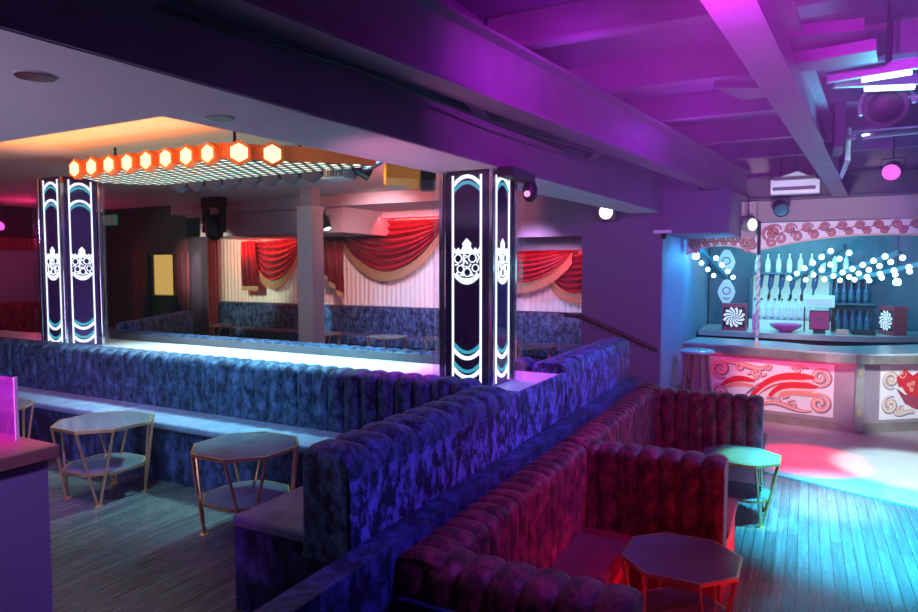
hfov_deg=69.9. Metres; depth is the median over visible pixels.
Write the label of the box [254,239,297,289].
swag
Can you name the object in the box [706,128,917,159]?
joist
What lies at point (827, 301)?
display
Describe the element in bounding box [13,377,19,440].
acrylic box
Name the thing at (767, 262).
bottle
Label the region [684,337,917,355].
countertop
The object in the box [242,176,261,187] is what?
lamp
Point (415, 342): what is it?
seat cushion
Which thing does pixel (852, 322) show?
bottle
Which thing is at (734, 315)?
box
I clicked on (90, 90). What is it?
ceiling
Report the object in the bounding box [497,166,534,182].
cap
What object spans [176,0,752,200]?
steel beam
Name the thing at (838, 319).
bottle
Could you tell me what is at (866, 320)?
bottle
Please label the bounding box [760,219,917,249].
valance
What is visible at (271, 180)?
lamp
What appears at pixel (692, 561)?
table
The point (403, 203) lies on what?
beam
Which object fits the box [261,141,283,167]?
lamp
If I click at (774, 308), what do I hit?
bottle
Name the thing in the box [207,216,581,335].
wall
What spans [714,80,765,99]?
duct
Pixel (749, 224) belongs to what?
lamp
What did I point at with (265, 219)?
beam
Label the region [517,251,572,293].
swag
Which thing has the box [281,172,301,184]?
lamp
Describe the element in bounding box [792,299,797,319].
bottle
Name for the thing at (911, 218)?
ceiling
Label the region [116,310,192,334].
tufted sofa
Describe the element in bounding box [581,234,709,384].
wall
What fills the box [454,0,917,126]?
ceiling
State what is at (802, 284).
bottle optic
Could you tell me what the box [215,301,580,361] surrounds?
upholstered bench
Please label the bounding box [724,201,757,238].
trim
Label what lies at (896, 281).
spot lamp
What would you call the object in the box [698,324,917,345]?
countertop
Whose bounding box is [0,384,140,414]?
seat cushion
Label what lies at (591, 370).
upholstered bench
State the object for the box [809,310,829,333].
screen
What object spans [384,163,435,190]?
opening
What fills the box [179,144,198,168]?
lamp
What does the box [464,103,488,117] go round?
brace
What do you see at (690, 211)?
ceiling beam
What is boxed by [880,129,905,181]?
can
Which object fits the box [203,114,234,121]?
recessed light
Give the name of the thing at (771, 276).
bottle
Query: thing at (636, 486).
booth
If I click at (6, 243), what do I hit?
valance
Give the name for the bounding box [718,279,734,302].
card
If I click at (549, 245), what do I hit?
trim
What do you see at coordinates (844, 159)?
hanger
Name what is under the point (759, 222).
trim
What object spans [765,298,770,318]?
bottle
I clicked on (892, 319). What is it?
box
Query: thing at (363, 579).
wall
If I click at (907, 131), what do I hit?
rod
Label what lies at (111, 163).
lamp
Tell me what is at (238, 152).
lamp
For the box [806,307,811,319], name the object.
bottle
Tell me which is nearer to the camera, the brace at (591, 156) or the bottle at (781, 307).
the brace at (591, 156)
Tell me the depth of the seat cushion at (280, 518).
3.03 m
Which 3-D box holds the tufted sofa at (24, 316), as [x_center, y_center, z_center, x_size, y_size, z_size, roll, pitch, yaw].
[-7.710,0.443,11.345,0.820,1.005,3.600,2,4,28]
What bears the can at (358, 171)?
hanging from the ceiling at (22, 161)
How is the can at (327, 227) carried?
hanging from the ceiling at (90, 90)
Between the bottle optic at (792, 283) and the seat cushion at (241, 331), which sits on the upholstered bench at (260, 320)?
the seat cushion at (241, 331)
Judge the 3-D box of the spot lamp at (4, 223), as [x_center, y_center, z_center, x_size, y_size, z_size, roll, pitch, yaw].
[-7.624,-1.480,10.946,0.228,0.464,0.242,2,4,28]
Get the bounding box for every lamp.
[0,203,8,230]
[69,159,86,179]
[86,156,102,177]
[103,154,120,175]
[121,152,138,174]
[139,149,158,172]
[159,147,177,170]
[172,182,188,192]
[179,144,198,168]
[188,181,206,191]
[200,142,220,165]
[205,179,223,190]
[223,178,242,188]
[227,140,250,165]
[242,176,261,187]
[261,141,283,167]
[261,174,281,185]
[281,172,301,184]
[302,170,323,182]
[692,253,699,258]
[741,199,757,231]
[771,156,819,195]
[827,1,917,83]
[832,18,917,91]
[893,235,900,285]
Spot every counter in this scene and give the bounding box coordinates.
[0,432,59,611]
[684,337,917,433]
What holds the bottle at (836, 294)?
on the shelf at (839, 303)
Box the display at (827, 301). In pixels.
[803,295,834,331]
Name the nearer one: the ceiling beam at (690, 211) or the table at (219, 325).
the ceiling beam at (690, 211)
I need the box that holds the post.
[753,254,760,344]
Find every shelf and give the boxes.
[64,453,144,473]
[204,480,287,508]
[641,587,725,611]
[728,481,769,500]
[751,272,870,273]
[835,302,876,305]
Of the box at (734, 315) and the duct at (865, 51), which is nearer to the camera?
the duct at (865, 51)
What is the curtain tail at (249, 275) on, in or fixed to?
hanging from the beam at (265, 219)
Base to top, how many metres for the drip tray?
0.060 m
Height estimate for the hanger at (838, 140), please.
0.330 m
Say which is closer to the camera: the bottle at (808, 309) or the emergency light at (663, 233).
the emergency light at (663, 233)
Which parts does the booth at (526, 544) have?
panel, backrest, long seat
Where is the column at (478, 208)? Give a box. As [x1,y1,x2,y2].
[439,168,516,385]
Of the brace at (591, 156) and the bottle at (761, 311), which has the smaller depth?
the brace at (591, 156)
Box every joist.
[626,69,917,122]
[671,104,917,144]
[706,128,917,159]
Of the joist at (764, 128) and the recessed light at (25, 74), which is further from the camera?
the joist at (764, 128)
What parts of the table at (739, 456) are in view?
leg, leg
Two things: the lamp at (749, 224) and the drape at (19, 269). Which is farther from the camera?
the drape at (19, 269)
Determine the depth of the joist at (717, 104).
5.63 m
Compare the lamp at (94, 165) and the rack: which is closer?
the lamp at (94, 165)
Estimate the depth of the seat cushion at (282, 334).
12.09 m
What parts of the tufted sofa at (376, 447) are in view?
backrest, return backrest, return panel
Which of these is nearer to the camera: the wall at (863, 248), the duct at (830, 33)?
the duct at (830, 33)
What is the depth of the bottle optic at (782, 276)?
10.77 m
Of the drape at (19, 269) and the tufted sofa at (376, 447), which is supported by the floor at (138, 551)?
the tufted sofa at (376, 447)
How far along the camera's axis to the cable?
2.88 m
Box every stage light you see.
[201,197,226,239]
[771,157,789,216]
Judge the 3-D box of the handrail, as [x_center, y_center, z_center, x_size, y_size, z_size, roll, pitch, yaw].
[1.850,0.314,8.051,1.178,0.427,0.085,2,4,28]
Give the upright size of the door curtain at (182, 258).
1.900 m
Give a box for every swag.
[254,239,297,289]
[344,219,438,281]
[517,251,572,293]
[549,254,581,303]
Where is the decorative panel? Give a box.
[897,369,917,408]
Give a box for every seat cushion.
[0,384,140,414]
[112,404,340,452]
[215,325,275,338]
[233,486,303,542]
[263,328,298,340]
[325,331,381,345]
[376,335,438,349]
[517,342,580,357]
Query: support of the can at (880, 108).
hanging from the ceiling at (702, 35)
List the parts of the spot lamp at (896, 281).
globe, stem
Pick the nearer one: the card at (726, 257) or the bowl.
the bowl
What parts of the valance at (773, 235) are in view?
edge trim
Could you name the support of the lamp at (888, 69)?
hanging from the ceiling at (702, 35)
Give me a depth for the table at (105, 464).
4.58 m
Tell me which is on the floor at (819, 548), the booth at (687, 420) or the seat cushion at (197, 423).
the booth at (687, 420)
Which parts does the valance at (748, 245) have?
edge trim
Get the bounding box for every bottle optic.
[759,274,763,295]
[767,274,774,297]
[778,274,784,300]
[789,274,795,300]
[800,274,807,300]
[811,274,818,294]
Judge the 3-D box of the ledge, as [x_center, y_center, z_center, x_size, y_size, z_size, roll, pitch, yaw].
[-2.942,0.821,6.465,8.020,0.815,0.840,2,4,28]
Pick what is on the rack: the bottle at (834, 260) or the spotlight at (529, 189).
the bottle at (834, 260)
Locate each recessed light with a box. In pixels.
[12,69,57,82]
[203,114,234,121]
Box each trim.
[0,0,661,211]
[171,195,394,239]
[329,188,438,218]
[511,240,581,250]
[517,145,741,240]
[659,235,683,388]
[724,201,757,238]
[757,221,760,254]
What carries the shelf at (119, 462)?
attached to the table at (105, 464)
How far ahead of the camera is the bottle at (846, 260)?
10.32 m
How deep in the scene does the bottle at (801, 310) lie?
10.36 m
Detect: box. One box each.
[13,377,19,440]
[721,303,746,330]
[836,329,848,334]
[878,306,907,335]
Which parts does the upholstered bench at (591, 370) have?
trim, backrest, return backrest, return panel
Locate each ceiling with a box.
[0,28,657,213]
[0,117,438,209]
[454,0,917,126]
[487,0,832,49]
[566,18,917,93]
[774,218,917,222]
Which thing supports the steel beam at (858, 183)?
attached to the steel beam at (434, 46)
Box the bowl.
[769,323,802,331]
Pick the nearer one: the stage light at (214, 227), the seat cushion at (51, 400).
the seat cushion at (51, 400)
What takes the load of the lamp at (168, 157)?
attached to the canopy
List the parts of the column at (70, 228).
corner trim, glass panel, corner trim, glass panel, glass panel, corner trim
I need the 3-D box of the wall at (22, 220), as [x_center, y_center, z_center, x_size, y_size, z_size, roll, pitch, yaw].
[-9.018,-0.548,10.166,0.150,3.120,15.600,2,4,28]
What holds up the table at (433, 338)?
on the floor at (138, 551)
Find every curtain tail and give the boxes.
[241,241,258,290]
[323,237,344,299]
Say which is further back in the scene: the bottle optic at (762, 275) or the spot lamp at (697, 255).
the bottle optic at (762, 275)
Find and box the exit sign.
[103,214,117,224]
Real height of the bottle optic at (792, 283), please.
0.442 m
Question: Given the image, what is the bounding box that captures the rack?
[748,272,870,331]
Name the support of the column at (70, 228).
on the ledge
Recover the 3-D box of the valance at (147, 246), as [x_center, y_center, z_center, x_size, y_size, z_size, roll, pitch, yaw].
[-5.549,-1.107,12.214,1.450,0.240,0.080,2,4,28]
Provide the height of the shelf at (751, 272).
0.030 m
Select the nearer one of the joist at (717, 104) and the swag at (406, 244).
the joist at (717, 104)
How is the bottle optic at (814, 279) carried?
attached to the rack
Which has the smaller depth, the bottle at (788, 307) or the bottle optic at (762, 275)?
the bottle at (788, 307)
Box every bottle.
[752,298,755,313]
[759,298,763,318]
[765,252,770,271]
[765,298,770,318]
[768,274,774,292]
[772,298,777,318]
[776,252,780,271]
[779,299,783,318]
[785,299,790,319]
[787,252,791,271]
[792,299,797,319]
[798,252,802,271]
[799,299,803,319]
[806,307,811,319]
[809,252,813,271]
[820,252,825,271]
[831,256,837,271]
[833,279,839,302]
[835,308,840,331]
[841,279,846,302]
[842,308,847,329]
[843,251,848,269]
[848,279,853,302]
[849,308,855,331]
[855,281,861,302]
[856,308,862,329]
[863,281,869,303]
[864,308,869,329]
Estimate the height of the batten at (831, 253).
0.548 m
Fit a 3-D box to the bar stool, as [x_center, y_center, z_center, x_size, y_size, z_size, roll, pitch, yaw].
[3.095,1.080,8.563,0.440,1.035,0.440,2,4,28]
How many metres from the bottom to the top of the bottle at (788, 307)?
0.330 m
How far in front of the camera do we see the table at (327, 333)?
10.84 m
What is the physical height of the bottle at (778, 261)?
0.330 m
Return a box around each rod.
[824,134,855,141]
[862,128,917,139]
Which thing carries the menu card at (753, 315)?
on the countertop at (830, 338)
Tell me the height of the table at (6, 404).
0.530 m
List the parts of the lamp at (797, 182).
casing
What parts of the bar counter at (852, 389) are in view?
art panel, corner post, art panel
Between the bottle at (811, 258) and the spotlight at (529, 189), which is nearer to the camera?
the spotlight at (529, 189)
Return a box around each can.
[323,209,331,231]
[352,167,372,180]
[361,161,383,171]
[857,90,915,126]
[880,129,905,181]
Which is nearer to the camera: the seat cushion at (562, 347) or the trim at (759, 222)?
the trim at (759, 222)
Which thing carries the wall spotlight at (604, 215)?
attached to the wall at (621, 274)
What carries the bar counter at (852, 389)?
on the floor at (819, 548)
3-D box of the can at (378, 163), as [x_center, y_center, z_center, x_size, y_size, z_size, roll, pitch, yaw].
[-0.750,-1.301,5.727,0.270,0.233,0.147,2,4,28]
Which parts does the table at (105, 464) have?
leg, leg, leg, leg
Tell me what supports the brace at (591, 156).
attached to the steel beam at (434, 46)
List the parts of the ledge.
panel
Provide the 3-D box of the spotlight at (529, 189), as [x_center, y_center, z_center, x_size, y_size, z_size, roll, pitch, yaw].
[0.490,-0.789,4.558,0.110,0.130,0.122,2,4,28]
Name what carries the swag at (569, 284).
hanging from the wall at (420, 288)
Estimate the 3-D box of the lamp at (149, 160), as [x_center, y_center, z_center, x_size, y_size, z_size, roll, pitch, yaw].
[-2.600,-1.215,5.510,0.159,0.184,0.060,2,4,28]
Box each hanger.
[832,103,845,155]
[838,127,850,178]
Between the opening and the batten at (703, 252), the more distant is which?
the batten at (703, 252)
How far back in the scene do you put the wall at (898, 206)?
8.46 m
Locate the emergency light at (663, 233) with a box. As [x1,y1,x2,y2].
[653,230,671,238]
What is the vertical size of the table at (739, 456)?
0.530 m
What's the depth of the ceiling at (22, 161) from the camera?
7.06 m
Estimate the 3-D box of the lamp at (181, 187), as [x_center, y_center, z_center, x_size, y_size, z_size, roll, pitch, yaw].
[-2.826,-1.267,6.671,0.208,0.240,0.054,2,4,28]
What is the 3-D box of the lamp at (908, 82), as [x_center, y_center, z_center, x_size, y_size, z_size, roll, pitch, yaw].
[2.634,-1.534,4.010,0.634,0.431,0.040,1,3,9]
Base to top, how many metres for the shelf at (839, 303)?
0.029 m
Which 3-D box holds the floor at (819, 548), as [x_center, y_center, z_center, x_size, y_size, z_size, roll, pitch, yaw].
[3.897,1.996,3.493,6.650,0.212,15.600,2,4,28]
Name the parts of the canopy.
grid panel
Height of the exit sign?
0.200 m
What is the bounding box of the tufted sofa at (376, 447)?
[0,337,521,611]
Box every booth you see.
[395,442,643,611]
[561,388,737,604]
[637,383,767,485]
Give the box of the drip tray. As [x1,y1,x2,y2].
[851,330,875,335]
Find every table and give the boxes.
[0,398,34,437]
[50,410,154,507]
[190,431,299,535]
[209,323,231,336]
[324,331,340,344]
[366,334,407,348]
[424,336,438,350]
[516,343,556,361]
[620,532,742,611]
[702,444,780,528]
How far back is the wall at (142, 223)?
12.61 m
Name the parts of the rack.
panel, panel, panel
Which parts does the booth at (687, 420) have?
long backrest, backrest, seat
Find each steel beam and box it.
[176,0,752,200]
[700,0,848,196]
[743,168,917,201]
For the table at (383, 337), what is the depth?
10.29 m
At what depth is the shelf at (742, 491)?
5.52 m
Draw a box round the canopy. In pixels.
[69,131,375,192]
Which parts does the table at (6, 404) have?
leg, leg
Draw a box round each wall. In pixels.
[0,206,152,293]
[96,206,208,334]
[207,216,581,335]
[253,377,642,611]
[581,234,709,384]
[708,227,917,330]
[731,147,917,222]
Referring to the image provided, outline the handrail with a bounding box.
[563,313,658,351]
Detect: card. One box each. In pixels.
[718,249,734,273]
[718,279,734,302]
[752,314,759,330]
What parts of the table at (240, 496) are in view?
leg, leg, leg, leg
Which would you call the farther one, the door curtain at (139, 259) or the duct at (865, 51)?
the door curtain at (139, 259)
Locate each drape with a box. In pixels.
[0,250,44,302]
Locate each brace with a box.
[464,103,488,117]
[587,149,602,159]
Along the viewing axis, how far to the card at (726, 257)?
11.39 m
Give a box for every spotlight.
[522,182,537,201]
[598,207,618,221]
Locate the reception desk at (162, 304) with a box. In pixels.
[152,294,180,315]
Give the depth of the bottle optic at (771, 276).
10.85 m
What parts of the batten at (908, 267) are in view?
bulb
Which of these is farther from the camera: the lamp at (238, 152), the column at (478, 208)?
the lamp at (238, 152)
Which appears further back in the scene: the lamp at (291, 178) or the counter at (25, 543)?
the lamp at (291, 178)
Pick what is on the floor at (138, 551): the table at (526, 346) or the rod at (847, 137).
the table at (526, 346)
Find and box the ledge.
[0,330,564,443]
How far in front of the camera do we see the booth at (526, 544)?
2.93 m
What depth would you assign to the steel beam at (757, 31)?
3.24 m
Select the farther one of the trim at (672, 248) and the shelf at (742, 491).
the trim at (672, 248)
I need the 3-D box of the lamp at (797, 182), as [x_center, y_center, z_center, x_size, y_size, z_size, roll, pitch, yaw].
[4.045,-1.662,7.898,0.520,0.623,0.168,2,4,28]
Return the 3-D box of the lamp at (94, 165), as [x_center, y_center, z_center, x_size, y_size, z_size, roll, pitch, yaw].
[-3.245,-1.235,5.849,0.159,0.184,0.060,2,4,28]
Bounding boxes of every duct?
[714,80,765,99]
[787,18,865,52]
[793,38,877,71]
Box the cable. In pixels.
[157,5,648,174]
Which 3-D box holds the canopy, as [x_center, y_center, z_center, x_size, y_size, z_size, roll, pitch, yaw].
[-2.264,-1.267,5.850,3.098,0.335,0.992,2,4,28]
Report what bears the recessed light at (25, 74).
in the ceiling at (90, 90)
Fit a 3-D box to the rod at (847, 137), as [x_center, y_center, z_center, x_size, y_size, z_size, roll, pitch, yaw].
[3.160,-1.428,5.636,0.419,0.044,0.044,2,4,32]
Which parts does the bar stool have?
leg, leg, seat, leg, leg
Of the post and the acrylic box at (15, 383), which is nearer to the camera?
the acrylic box at (15, 383)
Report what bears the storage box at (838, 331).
on the countertop at (830, 338)
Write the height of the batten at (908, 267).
0.322 m
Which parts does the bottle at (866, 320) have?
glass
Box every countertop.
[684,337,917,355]
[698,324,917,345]
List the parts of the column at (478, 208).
corner trim, glass panel, glass panel, corner trim, glass panel, corner trim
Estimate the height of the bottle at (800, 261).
0.330 m
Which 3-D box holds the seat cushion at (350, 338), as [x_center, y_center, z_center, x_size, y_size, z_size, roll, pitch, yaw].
[-1.876,0.569,11.555,1.260,0.170,0.440,2,4,28]
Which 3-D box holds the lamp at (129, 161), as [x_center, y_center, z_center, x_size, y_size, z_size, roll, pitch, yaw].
[-2.815,-1.222,5.623,0.159,0.184,0.060,2,4,28]
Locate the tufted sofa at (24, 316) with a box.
[0,301,115,332]
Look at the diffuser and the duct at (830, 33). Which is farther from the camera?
the diffuser
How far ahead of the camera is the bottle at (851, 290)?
10.28 m
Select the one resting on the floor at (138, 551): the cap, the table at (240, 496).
the table at (240, 496)
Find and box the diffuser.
[653,230,671,233]
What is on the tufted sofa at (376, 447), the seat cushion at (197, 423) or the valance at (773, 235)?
the seat cushion at (197, 423)
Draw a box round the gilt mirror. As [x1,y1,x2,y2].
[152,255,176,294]
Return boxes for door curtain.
[132,252,147,318]
[175,251,189,310]
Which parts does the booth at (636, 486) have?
long backrest, backrest, seat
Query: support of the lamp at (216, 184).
attached to the canopy
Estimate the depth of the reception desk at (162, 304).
13.35 m
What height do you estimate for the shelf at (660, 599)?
0.011 m
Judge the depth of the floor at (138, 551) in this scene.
3.74 m
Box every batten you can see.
[699,249,734,278]
[787,244,851,281]
[822,250,905,282]
[852,262,917,282]
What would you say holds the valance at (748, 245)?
attached to the wall at (621, 274)
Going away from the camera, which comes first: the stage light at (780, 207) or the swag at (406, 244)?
the stage light at (780, 207)
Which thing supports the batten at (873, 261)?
attached to the rack
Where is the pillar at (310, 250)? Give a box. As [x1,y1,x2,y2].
[295,187,324,342]
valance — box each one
[0,237,42,250]
[134,239,187,252]
[686,235,756,254]
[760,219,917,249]
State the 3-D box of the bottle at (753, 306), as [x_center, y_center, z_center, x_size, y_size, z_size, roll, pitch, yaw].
[4.820,0.037,10.705,0.082,0.330,0.082,2,4,28]
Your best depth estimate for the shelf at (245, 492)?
4.00 m
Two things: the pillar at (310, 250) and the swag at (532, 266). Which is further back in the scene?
the swag at (532, 266)
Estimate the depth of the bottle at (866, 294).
10.19 m
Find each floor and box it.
[48,375,689,611]
[722,422,917,611]
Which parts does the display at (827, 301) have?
leg, panel, leg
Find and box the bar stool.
[680,348,714,391]
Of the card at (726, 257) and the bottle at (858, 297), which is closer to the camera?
the bottle at (858, 297)
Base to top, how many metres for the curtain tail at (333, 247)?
1.151 m
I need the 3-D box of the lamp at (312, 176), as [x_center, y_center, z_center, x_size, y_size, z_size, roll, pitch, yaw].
[-1.309,-1.221,5.872,0.208,0.240,0.054,2,4,28]
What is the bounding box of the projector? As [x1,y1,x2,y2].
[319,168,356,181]
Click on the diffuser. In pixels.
(654, 231)
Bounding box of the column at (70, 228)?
[36,175,104,344]
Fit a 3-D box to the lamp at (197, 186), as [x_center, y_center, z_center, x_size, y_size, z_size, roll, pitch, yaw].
[-2.609,-1.261,6.557,0.208,0.240,0.054,2,4,28]
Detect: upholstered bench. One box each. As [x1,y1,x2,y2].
[100,328,630,418]
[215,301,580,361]
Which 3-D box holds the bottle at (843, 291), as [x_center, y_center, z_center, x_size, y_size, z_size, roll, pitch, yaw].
[6.065,-0.233,10.349,0.086,0.370,0.086,2,4,28]

